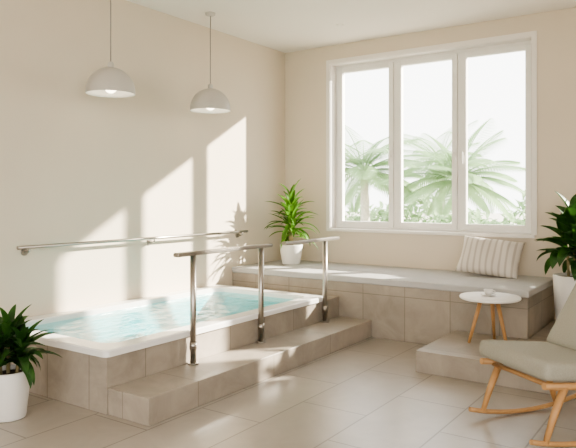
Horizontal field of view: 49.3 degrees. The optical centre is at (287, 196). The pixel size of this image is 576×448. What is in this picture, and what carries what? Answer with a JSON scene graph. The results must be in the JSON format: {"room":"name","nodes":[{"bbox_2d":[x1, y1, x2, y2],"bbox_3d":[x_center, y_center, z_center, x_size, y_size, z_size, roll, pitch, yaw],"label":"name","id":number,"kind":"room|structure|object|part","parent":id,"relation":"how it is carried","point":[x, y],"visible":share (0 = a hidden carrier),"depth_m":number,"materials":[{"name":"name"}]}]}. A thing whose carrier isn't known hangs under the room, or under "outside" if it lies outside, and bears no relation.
{"room":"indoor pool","nodes":[
{"label":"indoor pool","id":0,"kind":"room"},
{"bbox_2d":[0,364,28,422],"bbox_3d":[-1.651,1.159,3.707,0.244,0.279,0.244,0,0,34],"label":"pot","id":1,"kind":"object","parent":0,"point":[14,385],"depth_m":3.63,"materials":[{"name":"white ceramic"}]},
{"bbox_2d":[0,0,284,317],"bbox_3d":[-2.665,-0.220,3.943,0.200,3.040,9.000,0,0,35],"label":"wall","id":2,"kind":"structure","parent":0,"point":[76,165],"depth_m":5.55,"materials":[{"name":"paint"}]},
{"bbox_2d":[17,230,247,255],"bbox_3d":[-1.241,0.403,5.761,0.087,0.081,2.730,0,0,35],"label":"grab rail","id":3,"kind":"object","parent":2,"relation":"attached to","point":[24,251],"visible":1,"depth_m":5.41,"materials":[{"name":"metal"}]},
{"bbox_2d":[0,337,575,447],"bbox_3d":[0.151,1.375,2.038,7.000,0.150,9.450,0,0,35],"label":"floor","id":4,"kind":"structure","parent":0,"point":[370,392],"depth_m":3.74,"materials":[{"name":"tile"}]},
{"bbox_2d":[0,304,60,422],"bbox_3d":[-1.679,0.964,3.692,0.566,0.667,0.486,0,0,5],"label":"potted plant","id":5,"kind":"object","parent":4,"relation":"on","point":[16,379],"visible":1,"depth_m":3.66,"materials":[{"name":"green plant"}]},
{"bbox_2d":[5,285,338,414],"bbox_3d":[-0.838,1.107,5.242,1.335,0.387,2.786,0,0,35],"label":"pool","id":6,"kind":"object","parent":4,"relation":"on","point":[102,347],"visible":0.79,"depth_m":4.75,"materials":[{"name":"tile"}]},
{"bbox_2d":[24,285,322,357],"bbox_3d":[-0.908,1.067,5.139,1.335,0.307,2.538,0,0,34],"label":"basin","id":7,"kind":"object","parent":6,"relation":"in","point":[155,326],"depth_m":5.12,"materials":[{"name":"white plastic"}]},
{"bbox_2d":[108,316,370,426],"bbox_3d":[-0.150,1.220,4.785,0.347,0.160,2.757,0,0,35],"label":"step","id":8,"kind":"structure","parent":4,"relation":"on","point":[150,400],"depth_m":4.22,"materials":[{"name":"tile"}]},
{"bbox_2d":[173,243,272,364],"bbox_3d":[-0.441,0.755,4.593,0.080,0.768,1.070,0,0,35],"label":"handrail","id":9,"kind":"object","parent":8,"relation":"on","point":[193,343],"visible":1,"depth_m":4.40,"materials":[{"name":"metal"}]},
{"bbox_3d":[-0.648,0.768,4.292,0.080,0.742,0.080,0,0,34],"label":"post","id":10,"kind":"part","parent":9,"relation":"part of","materials":[{"name":"metal"}]},
{"bbox_3d":[-0.441,0.385,4.593,0.052,0.028,1.070,0,0,34],"label":"rail","id":11,"kind":"part","parent":9,"relation":"part of","materials":[{"name":"metal"}]},
{"bbox_3d":[-0.212,0.768,4.926,0.080,0.742,0.080,0,0,34],"label":"post","id":12,"kind":"part","parent":9,"relation":"part of","materials":[{"name":"metal"}]},
{"bbox_2d":[281,236,339,322],"bbox_3d":[0.216,0.755,5.549,0.080,0.768,0.890,0,0,35],"label":"handrail","id":13,"kind":"object","parent":8,"relation":"on","point":[325,239],"visible":1,"depth_m":5.71,"materials":[{"name":"metal"}]},
{"bbox_3d":[0.216,0.385,5.549,0.052,0.028,0.890,0,0,34],"label":"rail","id":14,"kind":"part","parent":13,"relation":"part of","materials":[{"name":"metal"}]},
{"bbox_3d":[0.338,0.768,5.726,0.080,0.742,0.080,0,0,34],"label":"post","id":15,"kind":"part","parent":13,"relation":"part of","materials":[{"name":"metal"}]},
{"bbox_2d":[232,260,553,344],"bbox_3d":[0.946,1.025,6.304,3.072,0.550,1.012,0,0,35],"label":"window bench","id":16,"kind":"object","parent":4,"relation":"on","point":[412,305],"visible":0.52,"depth_m":5.67,"materials":[{"name":"tile"}]},
{"bbox_2d":[264,180,319,264],"bbox_3d":[0.030,0.270,7.020,0.665,0.956,0.657,0,0,35],"label":"dracaena","id":17,"kind":"object","parent":16,"relation":"on","point":[290,254],"visible":0.95,"depth_m":6.95,"materials":[{"name":"green plant"}]},
{"bbox_2d":[455,235,524,278],"bbox_3d":[1.921,0.562,5.973,0.588,0.366,0.295,0,0,35],"label":"striped pillow","id":18,"kind":"object","parent":16,"relation":"on","point":[493,257],"visible":1,"depth_m":5.90,"materials":[{"name":"fabric"}]},
{"bbox_2d":[416,319,575,398],"bbox_3d":[2.146,1.220,4.967,1.630,0.160,1.857,0,0,35],"label":"raised platform","id":19,"kind":"object","parent":4,"relation":"on","point":[451,355],"visible":0.57,"depth_m":4.55,"materials":[{"name":"tile"}]},
{"bbox_2d":[459,292,521,342],"bbox_3d":[1.570,0.952,4.879,0.460,0.368,0.460,0,0,35],"label":"side table","id":20,"kind":"object","parent":19,"relation":"on","point":[500,298],"visible":0.92,"depth_m":4.84,"materials":[{"name":"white wood"}]},
{"bbox_3d":[1.455,0.962,4.879,0.121,0.347,0.033,0,0,1],"label":"leg","id":21,"kind":"part","parent":20,"relation":"part of","materials":[{"name":"brown wood"}]},
{"bbox_2d":[481,289,495,295],"bbox_3d":[1.556,0.742,4.877,0.120,0.050,0.120,0,0,35],"label":"coffee cup","id":22,"kind":"object","parent":20,"relation":"on","point":[487,292],"visible":1,"depth_m":4.85,"materials":[{"name":"white ceramic"}]},
{"bbox_2d":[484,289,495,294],"bbox_3d":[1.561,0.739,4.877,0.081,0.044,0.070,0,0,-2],"label":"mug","id":23,"kind":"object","parent":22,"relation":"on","point":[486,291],"depth_m":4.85,"materials":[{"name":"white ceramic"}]},
{"bbox_3d":[1.628,0.962,4.977,0.036,0.348,0.122,0,0,34],"label":"leg","id":24,"kind":"part","parent":20,"relation":"part of","materials":[{"name":"brown wood"}]},
{"bbox_3d":[1.625,0.962,4.779,0.034,0.347,0.122,0,0,-27],"label":"leg","id":25,"kind":"part","parent":20,"relation":"part of","materials":[{"name":"brown wood"}]},
{"bbox_2d":[536,191,575,319],"bbox_3d":[2.422,0.542,5.258,0.688,1.193,0.694,0,0,35],"label":"rubber plant","id":26,"kind":"object","parent":19,"relation":"on","point":[563,283],"visible":0.93,"depth_m":5.27,"materials":[{"name":"green plant"}]},
{"bbox_3d":[2.419,0.898,5.303,0.340,0.479,0.340,0,0,34],"label":"pot","id":27,"kind":"part","parent":26,"relation":"part of","materials":[{"name":"white ceramic"}]},
{"bbox_2d":[468,284,575,446],"bbox_3d":[1.575,0.909,3.566,0.914,0.780,0.580,0,0,-19],"label":"rocking chair","id":28,"kind":"object","parent":4,"relation":"on","point":[554,359],"visible":1,"depth_m":3.51,"materials":[{"name":"fabric"}]},
{"bbox_3d":[1.492,0.936,3.812,0.914,0.726,0.043,0,0,-19],"label":"frame","id":29,"kind":"part","parent":28,"relation":"part of","materials":[{"name":"brown wood"}]},
{"bbox_2d":[479,340,575,380],"bbox_3d":[1.467,0.915,3.530,0.540,0.100,0.580,6,-2,-19],"label":"seat cushion","id":30,"kind":"object","parent":28,"relation":"on","point":[551,360],"depth_m":3.42,"materials":[{"name":"fabric"}]},
{"bbox_3d":[1.658,0.936,3.320,0.914,0.726,0.043,0,0,-19],"label":"frame","id":31,"kind":"part","parent":28,"relation":"part of","materials":[{"name":"brown wood"}]},
{"bbox_2d":[547,284,575,349],"bbox_3d":[1.823,0.725,3.650,0.100,0.460,0.580,35,-11,-15],"label":"cushion","id":32,"kind":"object","parent":28,"relation":"on","point":[562,334],"depth_m":3.80,"materials":[{"name":"fabric"}]},
{"bbox_2d":[280,244,302,264],"bbox_3d":[0.035,0.638,7.026,0.260,0.219,0.260,0,0,34],"label":"pot","id":33,"kind":"object","parent":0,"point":[290,254],"depth_m":6.93,"materials":[{"name":"white ceramic"}]},
{"bbox_2d":[126,0,575,52],"bbox_3d":[0.151,-1.815,2.038,7.000,0.150,9.450,0,0,35],"label":"ceiling","id":34,"kind":"structure","parent":0,"point":[285,26],"depth_m":5.99,"materials":[{"name":"paint"}]},
{"bbox_2d":[85,0,134,97],"bbox_3d":[-1.403,-1.277,4.968,0.380,0.924,0.380,0,0,35],"label":"pendant lamp","id":35,"kind":"object","parent":34,"relation":"hanging from","point":[110,81],"visible":1,"depth_m":4.85,"materials":[{"name":"metal"}]},
{"bbox_3d":[-1.403,-0.920,4.968,0.380,0.210,0.380,0,0,34],"label":"lamp shade","id":36,"kind":"part","parent":35,"relation":"part of","materials":[{"name":"metal"}]},
{"bbox_3d":[-1.403,-1.393,4.968,0.008,0.655,0.008,0,0,-33],"label":"cord","id":37,"kind":"part","parent":35,"relation":"part of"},
{"bbox_2d":[190,12,230,113],"bbox_3d":[-0.734,-1.277,5.941,0.380,0.924,0.380,0,0,35],"label":"pendant lamp","id":38,"kind":"object","parent":34,"relation":"hanging from","point":[210,100],"visible":1,"depth_m":5.83,"materials":[{"name":"metal"}]},
{"bbox_3d":[-0.734,-0.920,5.941,0.380,0.210,0.380,0,0,34],"label":"lamp shade","id":39,"kind":"part","parent":38,"relation":"part of","materials":[{"name":"metal"}]},
{"bbox_3d":[-0.734,-1.393,5.941,0.008,0.655,0.008,0,0,-33],"label":"cord","id":40,"kind":"part","parent":38,"relation":"part of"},
{"bbox_2d":[285,7,575,318],"bbox_3d":[2.756,-0.220,5.829,7.000,3.040,0.250,0,0,35],"label":"wall","id":41,"kind":"structure","parent":0,"point":[305,70],"depth_m":6.56,"materials":[{"name":"paint"}]},
{"bbox_2d":[326,228,534,237],"bbox_3d":[1.431,0.376,6.646,2.290,0.032,0.165,0,0,35],"label":"sill","id":42,"kind":"structure","parent":41,"relation":"attached to","point":[480,234],"depth_m":6.52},
{"bbox_2d":[330,36,531,234],"bbox_3d":[1.441,-0.585,6.660,2.230,1.890,0.130,0,0,35],"label":"lining","id":43,"kind":"object","parent":41,"relation":"attached to","point":[332,66],"visible":0.69,"depth_m":7.24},
{"bbox_2d":[326,31,536,234],"bbox_3d":[1.401,-0.608,6.602,2.320,1.935,0.012,0,0,35],"label":"trim","id":44,"kind":"structure","parent":41,"relation":"attached to","point":[533,34],"depth_m":6.29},
{"bbox_2d":[336,41,530,233],"bbox_3d":[1.481,-0.575,6.719,2.230,1.910,0.128,0,0,35],"label":"window","id":45,"kind":"structure","parent":41,"relation":"in","point":[458,52],"depth_m":6.60,"materials":[{"name":"white plastic"}]},
{"bbox_3d":[0.888,-0.575,7.142,0.697,1.834,0.062,0,0,35],"label":"sash","id":46,"kind":"part","parent":45,"relation":"part of","materials":[{"name":"clear glass"}]},
{"bbox_3d":[1.122,-0.417,6.916,0.024,0.145,0.046,0,0,35],"label":"handle","id":47,"kind":"part","parent":45,"relation":"part of","materials":[{"name":"white plastic"}]},
{"bbox_3d":[1.488,-0.575,6.729,0.680,1.834,0.062,0,0,35],"label":"sash","id":48,"kind":"part","parent":45,"relation":"part of","materials":[{"name":"clear glass"}]},
{"bbox_3d":[1.715,-0.417,6.508,0.024,0.145,0.046,0,0,35],"label":"handle","id":49,"kind":"part","parent":45,"relation":"part of","materials":[{"name":"white plastic"}]},
{"bbox_3d":[1.794,-0.417,6.454,0.024,0.145,0.046,0,0,35],"label":"handle","id":50,"kind":"part","parent":45,"relation":"part of","materials":[{"name":"white plastic"}]},
{"bbox_3d":[2.089,-0.575,6.317,0.697,1.834,0.062,0,0,35],"label":"sash","id":51,"kind":"part","parent":45,"relation":"part of","materials":[{"name":"clear glass"}]},
{"label":"outside","id":52,"kind":"structure","parent":0,"visible":0},
{"bbox_2d":[345,211,524,224],"bbox_3d":[17.128,1.800,32.566,80.000,0.200,59.400,0,0,35],"label":"ground","id":53,"kind":"structure","parent":52,"point":[499,217],"depth_m":54.76,"materials":[{"name":"white"}]},
{"bbox_2d":[345,125,427,220],"bbox_3d":[1.693,0.075,14.517,3.182,3.266,3.022,0,0,35],"label":"palm tree","id":54,"kind":"object","parent":53,"relation":"on","point":[362,173],"visible":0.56,"depth_m":13.98,"materials":[{"name":"green plant"}]},
{"bbox_2d":[345,184,524,224],"bbox_3d":[3.038,0.595,18.353,13.551,2.222,2.234,0,0,35],"label":"hedge","id":55,"kind":"object","parent":53,"relation":"on","point":[379,212],"visible":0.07,"depth_m":17.38,"materials":[{"name":"green plant"}]},
{"bbox_2d":[403,120,487,208],"bbox_3d":[5.178,-0.438,21.742,3.415,4.289,3.287,0,0,35],"label":"palm tree","id":56,"kind":"object","parent":53,"relation":"on","point":[474,122],"visible":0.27,"depth_m":21.35,"materials":[{"name":"green plant"}]},
{"bbox_2d":[377,118,524,221],"bbox_3d":[3.532,0.101,12.986,3.092,3.215,3.032,0,0,35],"label":"palm tree","id":57,"kind":"object","parent":53,"relation":"on","point":[444,187],"visible":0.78,"depth_m":12.58,"materials":[{"name":"green plant"}]}
]}

